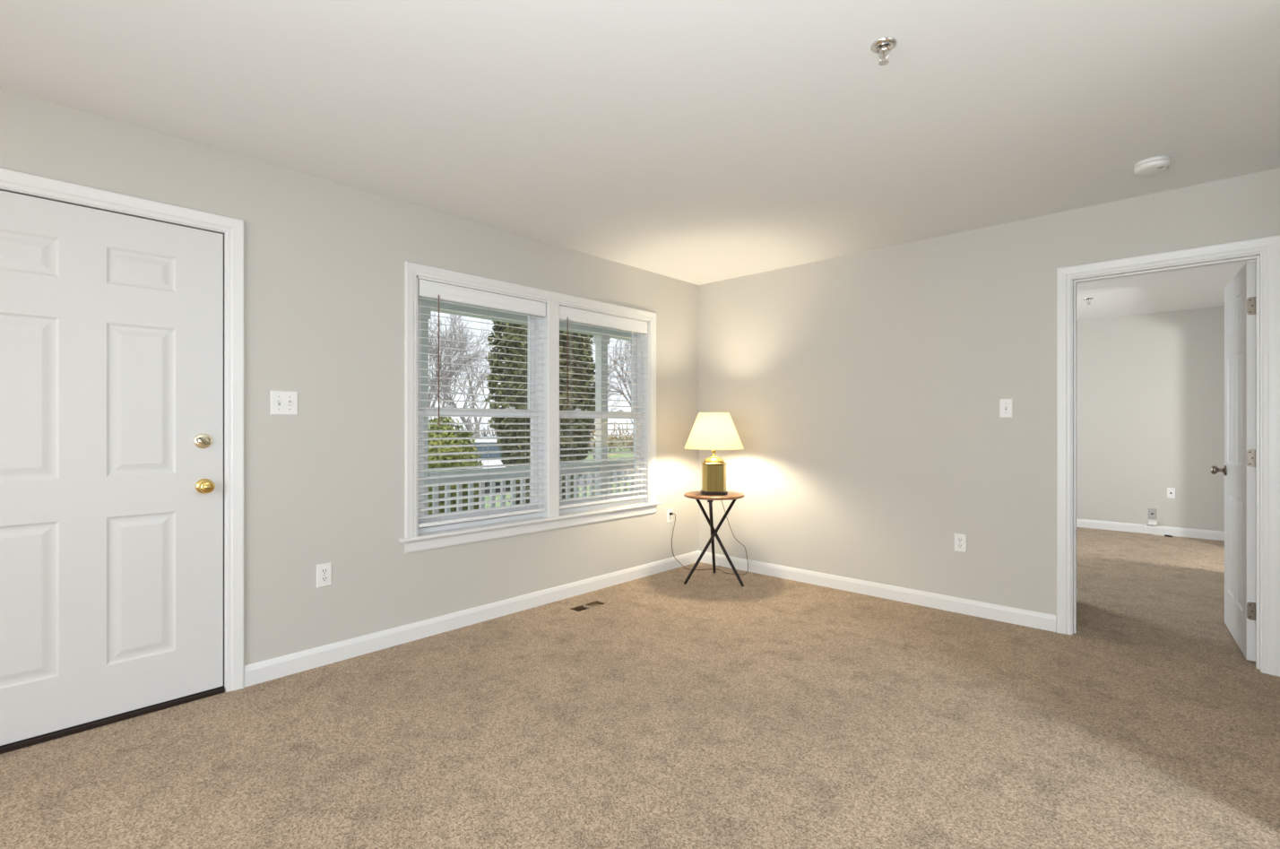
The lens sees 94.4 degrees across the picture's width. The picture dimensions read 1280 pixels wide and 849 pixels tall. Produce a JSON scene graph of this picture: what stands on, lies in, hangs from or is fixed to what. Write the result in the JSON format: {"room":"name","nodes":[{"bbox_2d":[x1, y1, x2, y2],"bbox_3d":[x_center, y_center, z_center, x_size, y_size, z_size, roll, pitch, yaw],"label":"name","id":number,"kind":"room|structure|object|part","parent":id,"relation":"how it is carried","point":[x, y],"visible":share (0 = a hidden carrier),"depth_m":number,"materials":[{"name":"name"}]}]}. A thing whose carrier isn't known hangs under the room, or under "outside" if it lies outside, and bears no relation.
{"room":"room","nodes":[
{"label":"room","id":0,"kind":"room"},
{"bbox_2d":[0,87,698,665],"bbox_3d":[-0.257,0.134,4.513,0.140,2.740,11.320,0,0,43],"label":"wall","id":1,"kind":"structure","parent":0,"point":[324,260],"depth_m":3.06,"materials":[{"name":"grey paint"}]},
{"bbox_2d":[0,190,221,233],"bbox_3d":[-2.220,0.156,2.366,0.040,2.048,0.925,0,0,43],"label":"weatherstrip","id":2,"kind":"structure","parent":1,"relation":"attached to","point":[1,190],"depth_m":2.40,"materials":[{"name":"grey"}]},
{"bbox_2d":[0,190,223,745],"bbox_3d":[-2.184,0.158,2.333,0.108,2.038,0.920,0,0,43],"label":"door","id":3,"kind":"structure","parent":1,"relation":"in","point":[111,324],"depth_m":2.38,"materials":[{"name":"white paint"}]},
{"bbox_3d":[-1.904,0.270,2.603,0.066,0.066,0.066,0,0,43],"label":"knob","id":4,"kind":"part","parent":3,"relation":"part of","materials":[{"name":"gold metal"}]},
{"bbox_2d":[0,167,243,691],"bbox_3d":[-2.232,0.132,2.377,0.149,2.144,1.070,0,0,43],"label":"door frame","id":5,"kind":"structure","parent":1,"relation":"attached to","point":[232,229],"depth_m":2.69,"materials":[{"name":"white paint"}]},
{"bbox_2d":[270,390,297,415],"bbox_3d":[-1.706,-0.106,2.847,0.017,0.115,0.116,0,0,43],"label":"light switch","id":6,"kind":"object","parent":1,"relation":"attached to","point":[282,402],"visible":1,"depth_m":2.85,"materials":[{"name":"white plastic"}]},
{"bbox_2d":[316,562,331,588],"bbox_3d":[-1.587,0.754,2.981,0.008,0.115,0.070,0,0,43],"label":"wall outlet","id":7,"kind":"object","parent":1,"relation":"attached to","point":[324,571],"visible":1,"depth_m":2.98,"materials":[{"name":"white plastic"}]},
{"bbox_2d":[320,575,328,581],"bbox_3d":[-1.585,0.773,2.979,0.003,0.029,0.034,0,0,43],"label":"socket","id":8,"kind":"object","parent":7,"relation":"attached to","point":[324,578],"depth_m":2.98,"materials":[{"name":"grey plastic"}]},
{"bbox_2d":[320,568,328,574],"bbox_3d":[-1.585,0.734,2.979,0.003,0.029,0.034,0,0,43],"label":"socket","id":9,"kind":"object","parent":7,"relation":"attached to","point":[324,571],"depth_m":2.98,"materials":[{"name":"grey plastic"}]},
{"bbox_2d":[243,550,699,687],"bbox_3d":[-0.651,1.156,3.979,0.013,0.096,3.437,0,0,43],"label":"baseboard","id":10,"kind":"structure","parent":1,"relation":"attached to","point":[255,673],"depth_m":3.41,"materials":[{"name":"white paint"}]},
{"bbox_2d":[399,260,661,553],"bbox_3d":[-0.628,-0.098,4.084,0.184,1.618,2.147,0,0,43],"label":"window","id":11,"kind":"structure","parent":1,"relation":"in","point":[531,346],"depth_m":4.01,"materials":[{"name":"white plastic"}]},
{"bbox_3d":[-1.022,-0.430,3.755,0.028,0.741,0.856,0,0,43],"label":"sash","id":12,"kind":"part","parent":11,"relation":"part of","materials":[{"name":"white plastic"}]},
{"bbox_3d":[-1.000,0.245,3.734,0.030,0.696,0.856,0,0,43],"label":"sash","id":13,"kind":"part","parent":11,"relation":"part of","materials":[{"name":"white plastic"}]},
{"bbox_2d":[417,278,545,527],"bbox_3d":[-0.958,-0.122,3.694,0.070,1.408,0.897,0,0,43],"label":"window blind","id":14,"kind":"object","parent":11,"relation":"attached to","point":[428,289],"visible":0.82,"depth_m":3.65,"materials":[{"name":"white plastic"}]},
{"bbox_3d":[-0.963,0.570,3.700,0.050,0.023,0.897,0,0,43],"label":"rail","id":15,"kind":"part","parent":14,"relation":"part of","materials":[{"name":"white plastic"}]},
{"bbox_3d":[-0.963,-0.097,3.700,0.054,1.322,0.650,0,0,43],"label":"ladder cord","id":16,"kind":"part","parent":14,"relation":"part of","materials":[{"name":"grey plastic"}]},
{"bbox_2d":[559,331,642,513],"bbox_3d":[-0.319,-0.103,4.487,0.080,1.453,0.922,0,0,43],"label":"window","id":17,"kind":"structure","parent":11,"relation":"attached to","point":[635,353],"depth_m":4.76,"materials":[{"name":"white plastic"}]},
{"bbox_3d":[-0.307,0.245,4.476,0.030,0.696,0.865,0,0,43],"label":"sash","id":18,"kind":"part","parent":17,"relation":"part of","materials":[{"name":"white plastic"}]},
{"bbox_3d":[-0.329,-0.430,4.497,0.028,0.741,0.865,0,0,43],"label":"sash","id":19,"kind":"part","parent":17,"relation":"part of","materials":[{"name":"white plastic"}]},
{"bbox_2d":[559,305,647,509],"bbox_3d":[-0.265,-0.122,4.437,0.070,1.408,0.906,0,0,43],"label":"window blind","id":20,"kind":"object","parent":11,"relation":"attached to","point":[567,314],"visible":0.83,"depth_m":4.42,"materials":[{"name":"white plastic"}]},
{"bbox_3d":[-0.270,-0.097,4.442,0.054,1.322,0.657,0,0,43],"label":"ladder cord","id":21,"kind":"part","parent":20,"relation":"part of","materials":[{"name":"white fabric"}]},
{"bbox_3d":[-0.270,0.570,4.442,0.050,0.023,0.906,0,0,43],"label":"rail","id":22,"kind":"part","parent":20,"relation":"part of","materials":[{"name":"white plastic"}]},
{"bbox_2d":[666,508,672,523],"bbox_3d":[0.250,0.758,4.947,0.008,0.115,0.070,0,0,43],"label":"wall outlet","id":23,"kind":"object","parent":1,"relation":"attached to","point":[669,517],"visible":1,"depth_m":4.94,"materials":[{"name":"white plastic"}]},
{"bbox_2d":[428,313,494,406],"bbox_3d":[-6.492,-1.288,20.533,3.744,6.402,6.037,0,0,-30],"label":"bare tree","id":24,"kind":"object","parent":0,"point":[442,341],"visible":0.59,"depth_m":20.66,"materials":[{"name":"grey plant"}]},
{"bbox_2d":[586,373,624,461],"bbox_3d":[-1.978,-0.365,25.780,3.380,4.596,2.535,0,0,25],"label":"bare tree","id":25,"kind":"object","parent":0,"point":[609,395],"visible":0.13,"depth_m":25.36,"materials":[{"name":"grey plant"}]},
{"bbox_2d":[590,337,631,406],"bbox_3d":[-0.624,-1.872,30.484,4.374,7.575,6.180,0,0,-21],"label":"bare tree","id":26,"kind":"object","parent":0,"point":[622,362],"visible":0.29,"depth_m":29.65,"materials":[{"name":"grey plant"}]},
{"bbox_2d":[0,527,1279,848],"bbox_3d":[2.207,1.264,2.214,6.600,0.120,11.084,0,0,43],"label":"floor","id":27,"kind":"structure","parent":0,"point":[711,711],"depth_m":2.31,"materials":[{"name":"beige carpet"}]},
{"bbox_2d":[0,685,224,753],"bbox_3d":[-2.237,1.193,2.382,0.145,0.022,0.926,0,0,43],"label":"threshold","id":28,"kind":"object","parent":27,"relation":"on","point":[10,747],"visible":0.49,"depth_m":2.38,"materials":[{"name":"brown metal"}]},
{"bbox_2d":[570,600,604,611],"bbox_3d":[-0.348,1.299,3.948,0.088,0.189,0.246,0,0,43],"label":"floor vent","id":29,"kind":"object","parent":27,"relation":"in","point":[594,603],"visible":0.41,"depth_m":3.97,"materials":[{"name":"brown metal"}]},
{"bbox_2d":[683,490,743,586],"bbox_3d":[0.581,0.870,4.574,0.492,0.678,0.468,0,0,43],"label":"side table","id":30,"kind":"object","parent":27,"relation":"on","point":[696,495],"visible":0.86,"depth_m":4.53,"materials":[{"name":"brown wood"}]},
{"bbox_2d":[669,412,748,574],"bbox_3d":[0.558,0.554,4.673,0.628,1.301,0.619,0,0,0],"label":"table lamp","id":31,"kind":"object","parent":30,"relation":"on","point":[713,431],"visible":0.94,"depth_m":4.49,"materials":[{"name":"beige fabric"}]},
{"bbox_3d":[0.557,0.858,4.848,0.605,0.694,0.236,0,0,34],"label":"power cord","id":32,"kind":"part","parent":31,"relation":"part of","materials":[{"name":"brown plastic"}]},
{"bbox_3d":[0.572,0.238,4.592,0.158,0.104,0.158,0,0,0],"label":"lid","id":33,"kind":"part","parent":31,"relation":"part of","materials":[{"name":"gold metal"}]},
{"bbox_3d":[0.572,0.043,4.592,0.457,0.278,0.457,0,0,0],"label":"lamp shade","id":34,"kind":"part","parent":31,"relation":"part of","materials":[{"name":"beige fabric"}]},
{"bbox_3d":[0.564,0.878,4.616,0.025,0.661,0.460,0,0,11],"label":"leg","id":35,"kind":"part","parent":30,"relation":"part of","materials":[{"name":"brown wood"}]},
{"bbox_2d":[0,0,1279,320],"bbox_3d":[2.199,-1.311,2.220,6.860,0.150,11.320,0,0,43],"label":"ceiling","id":36,"kind":"structure","parent":0,"point":[696,142],"depth_m":2.25,"materials":[{"name":"white paint"}]},
{"bbox_2d":[870,36,897,65],"bbox_3d":[0.792,-1.207,1.928,0.080,0.058,0.080,0,0,43],"label":"sprinkler","id":37,"kind":"object","parent":36,"relation":"attached to","point":[883,45],"visible":1,"depth_m":1.92,"materials":[{"name":"silver metal"}]},
{"bbox_3d":[0.792,-1.200,1.928,0.035,0.039,0.010,0,0,43],"label":"frame arm","id":38,"kind":"part","parent":37,"relation":"part of","materials":[{"name":"silver metal"}]},
{"bbox_2d":[1083,297,1093,304],"bbox_3d":[4.380,-1.207,5.792,0.080,0.058,0.080,0,0,43],"label":"sprinkler","id":39,"kind":"object","parent":36,"relation":"attached to","point":[1086,298],"visible":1,"depth_m":5.78,"materials":[{"name":"silver metal"}]},
{"bbox_2d":[1132,155,1171,175],"bbox_3d":[2.409,-1.215,2.789,0.136,0.042,0.136,0,0,43],"label":"smoke detector","id":40,"kind":"object","parent":36,"relation":"attached to","point":[1153,165],"visible":1,"depth_m":2.76,"materials":[{"name":"white plastic"}]},
{"bbox_2d":[700,461,726,491],"bbox_3d":[0.572,0.398,4.592,0.187,0.218,0.180,0,0,0],"label":"lamp base","id":41,"kind":"object","parent":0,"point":[713,473],"depth_m":4.51,"materials":[{"name":"gold metal"}]},
{"bbox_2d":[698,167,1279,614],"bbox_3d":[2.969,-0.016,3.030,6.600,2.440,0.115,0,0,43],"label":"wall","id":42,"kind":"structure","parent":0,"point":[861,393],"depth_m":3.98,"materials":[{"name":"grey paint"}]},
{"bbox_2d":[698,550,1056,631],"bbox_3d":[1.468,1.156,4.343,2.614,0.096,0.013,0,0,43],"label":"baseboard","id":43,"kind":"structure","parent":42,"relation":"attached to","point":[1041,620],"depth_m":4.05,"materials":[{"name":"white paint"}]},
{"bbox_2d":[954,533,966,552],"bbox_3d":[2.053,0.755,3.801,0.070,0.115,0.008,0,0,43],"label":"wall outlet","id":44,"kind":"object","parent":42,"relation":"attached to","point":[960,540],"visible":1,"depth_m":3.80,"materials":[{"name":"white plastic"}]},
{"bbox_2d":[999,398,1012,417],"bbox_3d":[2.236,-0.103,3.624,0.070,0.115,0.017,0,0,43],"label":"light switch","id":45,"kind":"object","parent":42,"relation":"attached to","point":[1006,405],"visible":1,"depth_m":3.62,"materials":[{"name":"white plastic"}]},
{"bbox_2d":[1056,234,1279,676],"bbox_3d":[2.789,0.146,3.185,0.893,2.116,0.135,0,0,43],"label":"door frame","id":46,"kind":"structure","parent":42,"relation":"attached to","point":[1266,250],"depth_m":2.96,"materials":[{"name":"white paint"}]},
{"bbox_2d":[1210,260,1255,661],"bbox_3d":[3.316,0.183,3.283,0.164,2.018,0.747,0,0,38],"label":"door","id":47,"kind":"structure","parent":42,"relation":"in","point":[1239,470],"depth_m":3.16,"materials":[{"name":"white paint"}]},
{"bbox_3d":[3.472,0.270,3.559,0.066,0.062,0.062,0,0,38],"label":"knob","id":48,"kind":"part","parent":47,"relation":"part of","materials":[{"name":"silver metal"}]},
{"bbox_2d":[1076,306,1224,531],"bbox_3d":[6.029,-0.016,6.307,6.600,2.440,0.116,0,0,43],"label":"wall","id":49,"kind":"structure","parent":0,"point":[1150,387],"depth_m":6.56,"materials":[{"name":"grey paint"}]},
{"bbox_2d":[1076,518,1224,540],"bbox_3d":[4.853,1.156,7.318,3.500,0.096,0.013,0,0,43],"label":"baseboard","id":50,"kind":"structure","parent":49,"relation":"attached to","point":[1218,535],"depth_m":6.55,"materials":[{"name":"white paint"}]},
{"bbox_2d":[1148,508,1156,518],"bbox_3d":[5.664,0.980,6.558,0.070,0.114,0.016,0,0,43],"label":"wall jack","id":51,"kind":"object","parent":49,"relation":"attached to","point":[1152,512],"visible":1,"depth_m":6.56,"materials":[{"name":"grey plastic"}]},
{"bbox_2d":[1144,520,1172,536],"bbox_3d":[5.675,1.131,6.479,0.087,0.144,0.246,0,0,-20],"label":"power adapter","id":52,"kind":"object","parent":49,"relation":"attached to","point":[1152,523],"visible":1,"depth_m":6.53,"materials":[{"name":"white plastic"}]},
{"bbox_2d":[1167,487,1175,498],"bbox_3d":[5.778,0.740,6.452,0.070,0.114,0.016,0,0,43],"label":"wall jack","id":53,"kind":"object","parent":49,"relation":"attached to","point":[1171,491],"visible":1,"depth_m":6.45,"materials":[{"name":"white plastic"}]},
{"bbox_3d":[-1.120,-1.302,5.127,1.960,0.188,11.600,0,0,43],"label":"ceiling","id":54,"kind":"structure","parent":0,"visible":0},
{"bbox_2d":[421,296,631,340],"bbox_3d":[-1.630,-1.119,5.603,0.485,0.195,11.600,0,0,43],"label":"beam","id":55,"kind":"structure","parent":54,"relation":"attached to","point":[424,302],"depth_m":5.69,"materials":[{"name":"white wood"}]},
{"bbox_3d":[-1.065,1.419,5.076,1.810,0.170,11.600,0,0,43],"label":"floor","id":56,"kind":"structure","parent":0,"visible":0},
{"bbox_2d":[421,306,431,515],"bbox_3d":[-1.909,0.156,5.146,0.136,2.355,0.136,0,0,43],"label":"porch post","id":57,"kind":"object","parent":56,"relation":"on","point":[424,310],"visible":0.25,"depth_m":5.13,"materials":[{"name":"white wood"}]},
{"bbox_2d":[428,461,599,514],"bbox_3d":[-1.172,0.828,5.936,0.090,0.832,2.022,0,0,43],"label":"porch railing","id":58,"kind":"object","parent":57,"relation":"attached to","point":[514,468],"visible":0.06,"depth_m":5.67,"materials":[{"name":"white wood"}]},
{"bbox_3d":[-1.172,0.503,5.936,0.044,0.062,2.022,0,0,43],"label":"sub rail","id":59,"kind":"part","parent":58,"relation":"part of","materials":[{"name":"white wood"}]},
{"bbox_3d":[-1.172,0.442,5.936,0.090,0.060,2.022,0,0,43],"label":"rail","id":60,"kind":"part","parent":58,"relation":"part of","materials":[{"name":"white wood"}]},
{"bbox_2d":[593,334,609,494],"bbox_3d":[-0.435,0.156,6.725,0.136,2.355,0.136,0,0,43],"label":"porch post","id":61,"kind":"object","parent":56,"relation":"on","point":[599,349],"visible":0.49,"depth_m":6.69,"materials":[{"name":"white wood"}]},
{"bbox_2d":[607,458,633,493],"bbox_3d":[0.259,0.828,7.468,0.090,0.832,1.896,0,0,43],"label":"porch railing","id":62,"kind":"object","parent":61,"relation":"attached to","point":[617,467],"visible":0.02,"depth_m":6.91,"materials":[{"name":"white wood"}]},
{"bbox_3d":[0.259,0.442,7.468,0.090,0.060,1.896,0,0,43],"label":"rail","id":63,"kind":"part","parent":62,"relation":"part of","materials":[{"name":"white wood"}]},
{"bbox_3d":[0.259,0.503,7.468,0.044,0.062,1.896,0,0,43],"label":"sub rail","id":64,"kind":"part","parent":62,"relation":"part of","materials":[{"name":"white wood"}]},
{"label":"outside","id":65,"kind":"structure","parent":0,"visible":0},
{"bbox_2d":[460,437,633,508],"bbox_3d":[-11.222,2.054,36.726,59.860,0.300,110.000,0,0,43],"label":"lawn","id":66,"kind":"structure","parent":65,"point":[615,455],"depth_m":32.88,"materials":[{"name":"green plant"}]},
{"bbox_2d":[428,318,454,397],"bbox_3d":[-12.583,-2.384,33.917,4.725,8.606,4.942,0,0,-35],"label":"bare tree","id":67,"kind":"object","parent":66,"relation":"on","point":[430,318],"visible":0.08,"depth_m":34.21,"materials":[{"name":"grey plant"}]},
{"bbox_2d":[428,314,486,406],"bbox_3d":[-14.224,-3.236,43.473,6.322,10.307,6.028,0,0,-6],"label":"bare tree","id":68,"kind":"object","parent":66,"relation":"on","point":[447,383],"visible":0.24,"depth_m":43.01,"materials":[{"name":"grey plant"}]},
{"bbox_2d":[428,416,487,514],"bbox_3d":[-2.518,0.893,7.475,1.122,2.060,1.205,0,0,-27],"label":"bush","id":69,"kind":"object","parent":66,"relation":"on","point":[433,427],"visible":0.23,"depth_m":7.21,"materials":[{"name":"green plant"}]},
{"bbox_2d":[428,348,491,437],"bbox_3d":[-8.249,-0.705,25.492,4.169,5.248,4.235,0,0,-14],"label":"bare tree","id":70,"kind":"object","parent":66,"relation":"on","point":[469,427],"visible":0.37,"depth_m":25.87,"materials":[{"name":"grey plant"}]},
{"bbox_2d":[428,312,502,437],"bbox_3d":[-9.295,-2.486,31.767,5.007,8.816,6.781,0,0,18],"label":"bare tree","id":71,"kind":"object","parent":66,"relation":"on","point":[471,367],"visible":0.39,"depth_m":30.62,"materials":[{"name":"grey plant"}]},
{"bbox_2d":[428,402,633,451],"bbox_3d":[-3.622,0.169,39.350,50.845,3.470,13.370,0,0,-28],"label":"undergrowth","id":72,"kind":"object","parent":66,"relation":"on","point":[611,438],"visible":0.06,"depth_m":41.42,"materials":[{"name":"brown plant"}]},
{"bbox_2d":[483,320,595,504],"bbox_3d":[-1.540,-0.284,9.608,1.839,4.376,1.866,0,0,8],"label":"evergreen tree","id":73,"kind":"object","parent":66,"relation":"on","point":[498,328],"visible":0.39,"depth_m":9.12,"materials":[{"name":"green plant"}]},
{"bbox_2d":[586,343,623,410],"bbox_3d":[-4.327,-3.113,37.383,7.851,10.088,5.448,0,0,33],"label":"bare tree","id":74,"kind":"object","parent":66,"relation":"on","point":[615,343],"visible":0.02,"depth_m":36.85,"materials":[{"name":"grey plant"}]},
{"bbox_2d":[615,344,631,394],"bbox_3d":[0.940,-0.660,19.144,4.468,5.171,3.483,0,0,37],"label":"bare tree","id":75,"kind":"object","parent":66,"relation":"on","point":[626,344],"visible":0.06,"depth_m":19.48,"materials":[{"name":"grey plant"}]},
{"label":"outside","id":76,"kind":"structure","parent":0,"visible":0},
{"bbox_2d":[484,470,629,493],"bbox_3d":[0.048,1.919,26.202,7.700,0.070,110.000,0,0,43],"label":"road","id":77,"kind":"structure","parent":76,"point":[497,490],"depth_m":19.38,"materials":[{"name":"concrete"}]},
{"bbox_2d":[469,439,506,482],"bbox_3d":[-4.561,1.168,18.251,1.850,1.428,4.420,0,0,-7],"label":"parked car","id":78,"kind":"object","parent":77,"relation":"on","point":[477,441],"visible":0.02,"depth_m":17.44,"materials":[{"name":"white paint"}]},
{"bbox_3d":[-4.588,0.729,18.472,1.585,0.450,2.418,0,0,-7],"label":"cabin glass","id":79,"kind":"part","parent":78,"relation":"part of","materials":[{"name":"grey"}]}
]}

